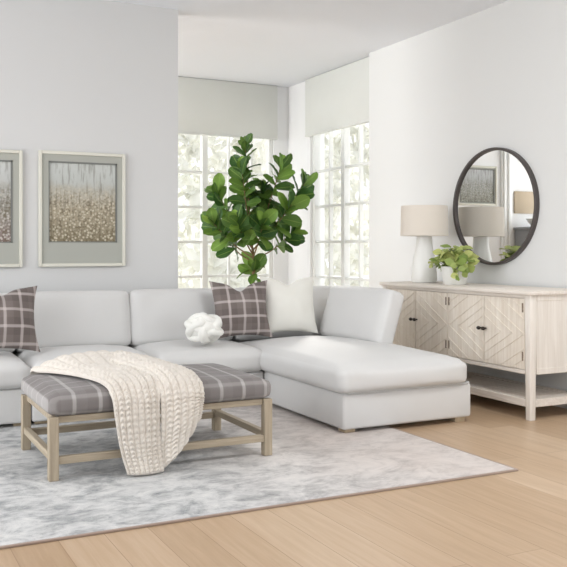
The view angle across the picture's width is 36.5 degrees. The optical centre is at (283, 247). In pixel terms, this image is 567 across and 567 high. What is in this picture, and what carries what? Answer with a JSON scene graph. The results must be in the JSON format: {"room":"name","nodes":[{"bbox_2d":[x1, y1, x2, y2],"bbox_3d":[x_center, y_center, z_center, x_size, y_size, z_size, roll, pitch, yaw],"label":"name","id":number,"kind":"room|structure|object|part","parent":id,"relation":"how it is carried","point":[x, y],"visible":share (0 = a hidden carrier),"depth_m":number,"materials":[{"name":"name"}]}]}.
{"room":"living room","nodes":[
{"label":"living room","id":0,"kind":"room"},
{"bbox_2d":[0,0,177,292],"bbox_3d":[-3.189,-0.405,6.187,5.068,3.210,0.160,0,0,-27],"label":"wall","id":1,"kind":"structure","parent":0,"point":[92,76],"depth_m":6.96,"materials":[{"name":"paint"}]},
{"bbox_2d":[0,149,22,266],"bbox_3d":[-2.335,-0.303,6.507,0.698,0.903,0.034,0,0,-27],"label":"framed print","id":2,"kind":"object","parent":1,"relation":"attached to","point":[11,161],"visible":1,"depth_m":6.62,"materials":[{"name":"white"}]},
{"bbox_3d":[-2.336,-0.357,6.508,0.550,0.635,0.018,0,0,-27],"label":"frame","id":3,"kind":"part","parent":2,"relation":"part of","materials":[{"name":"grey"}]},
{"bbox_2d":[38,150,125,266],"bbox_3d":[-1.605,-0.308,6.875,0.693,0.913,0.034,0,0,-27],"label":"framed print","id":4,"kind":"object","parent":1,"relation":"attached to","point":[82,195],"visible":1,"depth_m":6.87,"materials":[{"name":"white"}]},
{"bbox_3d":[-1.601,-0.365,6.878,0.548,0.640,0.018,0,0,-27],"label":"frame","id":5,"kind":"part","parent":4,"relation":"part of","materials":[{"name":"grey paper"}]},
{"bbox_2d":[273,87,287,284],"bbox_3d":[-3.246,-0.405,9.226,7.700,3.210,0.200,0,0,-27],"label":"wall","id":6,"kind":"structure","parent":0,"point":[280,260],"depth_m":10.73,"materials":[{"name":"paint"}]},
{"bbox_2d":[178,135,272,287],"bbox_3d":[-1.030,-0.465,10.274,2.080,2.550,0.160,0,0,-27],"label":"window","id":7,"kind":"structure","parent":6,"relation":"in","point":[203,172],"depth_m":10.36,"materials":[{"name":"white paint"}]},
{"bbox_3d":[-1.046,-0.480,10.305,2.000,2.520,0.090,0,0,-27],"label":"frame","id":8,"kind":"part","parent":7,"relation":"part of","materials":[{"name":"white paint"}]},
{"bbox_2d":[178,77,277,139],"bbox_3d":[-0.974,-1.673,10.207,2.000,0.665,0.052,0,0,-27],"label":"window shade","id":9,"kind":"object","parent":6,"relation":"attached to","point":[206,107],"visible":0.54,"depth_m":10.33,"materials":[{"name":"fabric"}]},
{"bbox_3d":[-0.974,-1.351,10.207,2.000,0.022,0.052,0,0,-27],"label":"rail","id":10,"kind":"part","parent":9,"relation":"part of","materials":[{"name":"fabric"}]},
{"bbox_2d":[0,394,566,566],"bbox_3d":[-0.502,1.250,3.778,7.700,0.100,12.400,0,0,-27],"label":"floor","id":11,"kind":"structure","parent":0,"point":[518,518],"depth_m":3.65,"materials":[{"name":"brown wood"}]},
{"bbox_2d":[0,285,469,432],"bbox_3d":[-0.867,0.753,5.987,3.836,0.893,2.166,0,0,-27],"label":"sectional sofa","id":12,"kind":"object","parent":11,"relation":"on","point":[349,375],"visible":0.65,"depth_m":6.28,"materials":[{"name":"fabric"}]},
{"bbox_2d":[0,293,14,351],"bbox_3d":[-2.361,0.552,6.135,0.872,0.459,0.240,0,0,-27],"label":"cushion","id":13,"kind":"object","parent":12,"relation":"on","point":[1,349],"depth_m":6.21,"materials":[{"name":"fabric"}]},
{"bbox_2d":[0,351,30,389],"bbox_3d":[-2.223,0.825,5.862,0.877,0.214,0.827,0,0,-27],"label":"seat cushion","id":14,"kind":"object","parent":12,"relation":"on","point":[15,366],"depth_m":5.67,"materials":[{"name":"fabric"}]},
{"bbox_2d":[0,286,39,351],"bbox_3d":[-1.937,0.484,5.911,0.544,0.484,0.198,0,0,-35],"label":"throw pillow","id":15,"kind":"object","parent":12,"relation":"on","point":[17,325],"visible":1,"depth_m":5.91,"materials":[{"name":"fabric"}]},
{"bbox_2d":[15,290,130,351],"bbox_3d":[-1.593,0.551,6.521,0.872,0.459,0.240,0,0,-27],"label":"cushion","id":16,"kind":"object","parent":12,"relation":"on","point":[91,317],"depth_m":6.46,"materials":[{"name":"fabric"}]},
{"bbox_2d":[16,344,148,368],"bbox_3d":[-1.455,0.825,6.247,0.877,0.215,0.823,0,0,-27],"label":"seat cushion","id":17,"kind":"object","parent":12,"relation":"on","point":[47,352],"depth_m":6.16,"materials":[{"name":"fabric"}]},
{"bbox_2d":[128,288,232,345],"bbox_3d":[-0.825,0.552,6.909,0.872,0.457,0.238,0,0,-27],"label":"cushion","id":18,"kind":"object","parent":12,"relation":"on","point":[154,315],"depth_m":6.75,"materials":[{"name":"fabric"}]},
{"bbox_2d":[130,339,261,371],"bbox_3d":[-0.687,0.824,6.634,0.877,0.216,0.823,0,0,-27],"label":"seat cushion","id":19,"kind":"object","parent":12,"relation":"on","point":[242,356],"depth_m":6.38,"materials":[{"name":"fabric"}]},
{"bbox_2d":[184,312,223,343],"bbox_3d":[-0.590,0.594,6.387,0.306,0.231,0.241,0,0,-27],"label":"pillow","id":20,"kind":"object","parent":12,"relation":"on","point":[202,327],"visible":1,"depth_m":6.31,"materials":[{"name":"white fabric"}]},
{"bbox_2d":[209,280,272,337],"bbox_3d":[-0.336,0.487,6.822,0.503,0.456,0.179,0,0,-22],"label":"throw pillow","id":21,"kind":"object","parent":12,"relation":"on","point":[244,312],"visible":0.94,"depth_m":6.76,"materials":[{"name":"fabric"}]},
{"bbox_2d":[232,286,331,340],"bbox_3d":[0.020,0.554,7.331,1.016,0.458,0.244,0,0,-27],"label":"cushion","id":22,"kind":"object","parent":12,"relation":"on","point":[320,293],"depth_m":7.34,"materials":[{"name":"fabric"}]},
{"bbox_2d":[260,276,317,332],"bbox_3d":[0.046,0.466,7.045,0.476,0.468,0.190,0,0,-20],"label":"throw pillow","id":23,"kind":"object","parent":12,"relation":"on","point":[290,307],"visible":0.92,"depth_m":6.98,"materials":[{"name":"beige fabric"}]},
{"bbox_2d":[239,335,466,393],"bbox_3d":[0.425,0.813,6.428,1.063,0.238,1.793,0,0,-27],"label":"seat cushion","id":24,"kind":"object","parent":12,"relation":"on","point":[328,364],"depth_m":5.82,"materials":[{"name":"fabric"}]},
{"bbox_2d":[320,285,403,343],"bbox_3d":[0.598,0.533,6.840,0.271,0.453,0.936,0,0,-27],"label":"cushion","id":25,"kind":"object","parent":12,"relation":"on","point":[369,314],"depth_m":6.62,"materials":[{"name":"fabric"}]},
{"bbox_2d":[0,404,517,548],"bbox_3d":[-1.086,1.194,5.058,3.810,0.012,2.888,0,0,-27],"label":"area rug","id":26,"kind":"object","parent":11,"relation":"on","point":[311,460],"visible":0.59,"depth_m":4.47,"materials":[{"name":"grey carpet"}]},
{"bbox_2d":[21,363,271,481],"bbox_3d":[-0.808,0.955,5.007,1.282,0.466,0.833,0,0,-27],"label":"upholstered bench","id":27,"kind":"object","parent":26,"relation":"on","point":[61,398],"visible":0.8,"depth_m":4.79,"materials":[{"name":"fabric"}]},
{"bbox_3d":[-1.519,1.026,5.074,0.050,0.324,0.050,0,0,-27],"label":"leg","id":28,"kind":"part","parent":27,"relation":"part of","materials":[{"name":"brown wood"}]},
{"bbox_3d":[-1.177,1.026,4.395,0.050,0.324,0.050,0,0,-27],"label":"leg","id":29,"kind":"part","parent":27,"relation":"part of","materials":[{"name":"brown wood"}]},
{"bbox_2d":[30,350,204,474],"bbox_3d":[-0.962,0.905,4.899,0.778,0.554,1.006,0,0,-27],"label":"throw blanket","id":30,"kind":"object","parent":27,"relation":"on","point":[136,383],"visible":0.98,"depth_m":4.57,"materials":[{"name":"fabric"}]},
{"bbox_3d":[-0.763,0.900,5.013,0.347,0.549,1.004,0,0,-35],"label":"folded panel","id":31,"kind":"part","parent":30,"relation":"part of","materials":[{"name":"fabric"}]},
{"bbox_3d":[-0.808,0.881,5.007,1.210,0.034,0.760,0,0,-27],"label":"seat frame","id":32,"kind":"part","parent":27,"relation":"part of","materials":[{"name":"brown wood"}]},
{"bbox_2d":[21,363,270,415],"bbox_3d":[-0.808,0.793,5.007,1.282,0.142,0.833,0,0,-27],"label":"seat cushion","id":33,"kind":"object","parent":27,"relation":"on","point":[53,394],"depth_m":4.77,"materials":[{"name":"fabric"}]},
{"bbox_3d":[-0.438,1.026,5.618,0.050,0.324,0.050,0,0,-27],"label":"leg","id":34,"kind":"part","parent":27,"relation":"part of","materials":[{"name":"brown wood"}]},
{"bbox_3d":[-0.097,1.026,4.939,0.050,0.324,0.050,0,0,-27],"label":"leg","id":35,"kind":"part","parent":27,"relation":"part of","materials":[{"name":"brown wood"}]},
{"bbox_2d":[200,133,317,283],"bbox_3d":[-0.281,-0.019,9.265,1.262,2.438,0.827,0,0,10],"label":"fiddle leaf fig","id":36,"kind":"object","parent":11,"relation":"on","point":[246,225],"visible":0.96,"depth_m":9.20,"materials":[{"name":"green plant"}]},
{"bbox_2d":[379,281,566,420],"bbox_3d":[1.519,0.750,6.892,0.589,0.900,1.895,0,0,-27],"label":"sideboard","id":37,"kind":"object","parent":11,"relation":"on","point":[517,329],"visible":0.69,"depth_m":6.33,"materials":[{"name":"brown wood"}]},
{"bbox_3d":[1.008,0.602,7.363,0.024,0.493,0.428,0,0,-27],"label":"door","id":38,"kind":"part","parent":37,"relation":"part of","materials":[{"name":"beige wood"}]},
{"bbox_2d":[400,205,448,282],"bbox_3d":[1.222,-0.037,7.467,0.414,0.675,0.414,0,0,-27],"label":"table lamp","id":39,"kind":"object","parent":37,"relation":"on","point":[423,222],"visible":0.98,"depth_m":7.35,"materials":[{"name":"white ceramic"}]},
{"bbox_3d":[1.222,-0.235,7.467,0.414,0.260,0.414,0,0,-27],"label":"lamp shade","id":40,"kind":"part","parent":39,"relation":"part of","materials":[{"name":"fabric"}]},
{"bbox_3d":[1.204,0.602,6.976,0.024,0.493,0.428,0,0,-27],"label":"door","id":41,"kind":"part","parent":37,"relation":"part of","materials":[{"name":"beige wood"}]},
{"bbox_2d":[428,244,479,284],"bbox_3d":[1.395,0.134,7.035,0.431,0.332,0.370,0,0,21],"label":"potted plant","id":42,"kind":"object","parent":37,"relation":"on","point":[455,270],"visible":1,"depth_m":6.97,"materials":[{"name":"green plant"}]},
{"bbox_3d":[1.407,0.225,7.056,0.230,0.150,0.230,0,0,-27],"label":"pot","id":43,"kind":"part","parent":42,"relation":"part of","materials":[{"name":"white ceramic"}]},
{"bbox_3d":[1.399,0.602,6.588,0.024,0.493,0.428,0,0,-27],"label":"door","id":44,"kind":"part","parent":37,"relation":"part of","materials":[{"name":"beige wood"}]},
{"bbox_3d":[1.594,0.602,6.201,0.024,0.493,0.428,0,0,-27],"label":"door","id":45,"kind":"part","parent":37,"relation":"part of","materials":[{"name":"beige wood"}]},
{"bbox_2d":[466,371,566,406],"bbox_3d":[1.530,1.083,6.898,0.512,0.055,1.832,0,0,-27],"label":"shelf","id":46,"kind":"object","parent":37,"relation":"attached to","point":[501,389],"depth_m":6.35,"materials":[{"name":"beige wood"}]},
{"bbox_3d":[1.721,0.764,5.989,0.060,0.872,0.060,0,0,-27],"label":"leg","id":47,"kind":"part","parent":37,"relation":"part of","materials":[{"name":"beige wood"}]},
{"bbox_3d":[1.939,0.605,6.082,0.415,0.554,0.029,0,0,-27],"label":"panel","id":48,"kind":"part","parent":37,"relation":"part of","materials":[{"name":"beige wood"}]},
{"bbox_2d":[288,82,324,285],"bbox_3d":[0.614,-0.405,9.899,0.200,3.210,2.070,0,0,-27],"label":"wall","id":49,"kind":"structure","parent":0,"point":[299,146],"depth_m":10.46,"materials":[{"name":"paint"}]},
{"bbox_2d":[305,57,368,136],"bbox_3d":[0.602,-1.665,9.623,0.052,0.680,1.450,0,0,-27],"label":"window shade","id":50,"kind":"object","parent":49,"relation":"attached to","point":[336,99],"visible":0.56,"depth_m":9.56,"materials":[{"name":"fabric"}]},
{"bbox_3d":[0.602,-1.336,9.623,0.052,0.022,1.450,0,0,-27],"label":"rail","id":51,"kind":"part","parent":50,"relation":"part of","materials":[{"name":"fabric"}]},
{"bbox_2d":[312,124,368,286],"bbox_3d":[0.655,-0.465,9.684,0.160,2.550,1.430,0,0,-27],"label":"window","id":52,"kind":"structure","parent":49,"relation":"in","point":[345,204],"depth_m":9.77,"materials":[{"name":"white paint"}]},
{"bbox_3d":[0.686,-0.480,9.700,0.090,2.520,1.350,0,0,-27],"label":"frame","id":53,"kind":"part","parent":52,"relation":"part of","materials":[{"name":"white paint"}]},
{"bbox_2d":[108,0,508,87],"bbox_3d":[-0.502,-2.070,3.778,7.700,0.120,12.400,0,0,-27],"label":"ceiling","id":54,"kind":"structure","parent":0,"point":[280,43],"depth_m":7.95,"materials":[{"name":"paint"}]},
{"bbox_2d":[369,0,566,389],"bbox_3d":[3.250,-0.405,4.396,0.200,3.210,10.130,0,0,-27],"label":"wall","id":55,"kind":"structure","parent":0,"point":[440,97],"depth_m":7.44,"materials":[{"name":"paint"}]},
{"bbox_2d":[453,147,539,264],"bbox_3d":[1.739,-0.345,7.128,0.042,0.972,1.030,0,0,-27],"label":"wall mirror","id":56,"kind":"object","parent":55,"relation":"attached to","point":[496,200],"visible":0.92,"depth_m":7.09,"materials":[{"name":"grey mirror"}]},
{"bbox_2d":[467,370,566,408],"bbox_3d":[3.154,1.130,4.348,0.015,0.140,10.130,0,0,-27],"label":"baseboard","id":57,"kind":"structure","parent":55,"relation":"attached to","point":[562,405],"depth_m":6.60,"materials":[{"name":"white paint"}]},
{"label":"outside","id":58,"kind":"structure","parent":0,"visible":0},
{"bbox_3d":[-2.719,1.450,20.967,30.000,0.100,20.100,0,0,-27],"label":"ground","id":59,"kind":"structure","parent":58,"visible":0},
{"bbox_2d":[178,134,265,288],"bbox_3d":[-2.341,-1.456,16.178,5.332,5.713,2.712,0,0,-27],"label":"window panes","id":60,"kind":"object","parent":59,"relation":"on","point":[189,261],"visible":0.06,"depth_m":15.73,"materials":[{"name":"glass"}]},
{"bbox_2d":[325,123,368,286],"bbox_3d":[2.444,-1.474,18.700,5.082,5.747,4.667,0,0,-27],"label":"shrub","id":61,"kind":"object","parent":59,"relation":"on","point":[354,130],"visible":0.09,"depth_m":17.45,"materials":[{"name":"white plant"}]}
]}

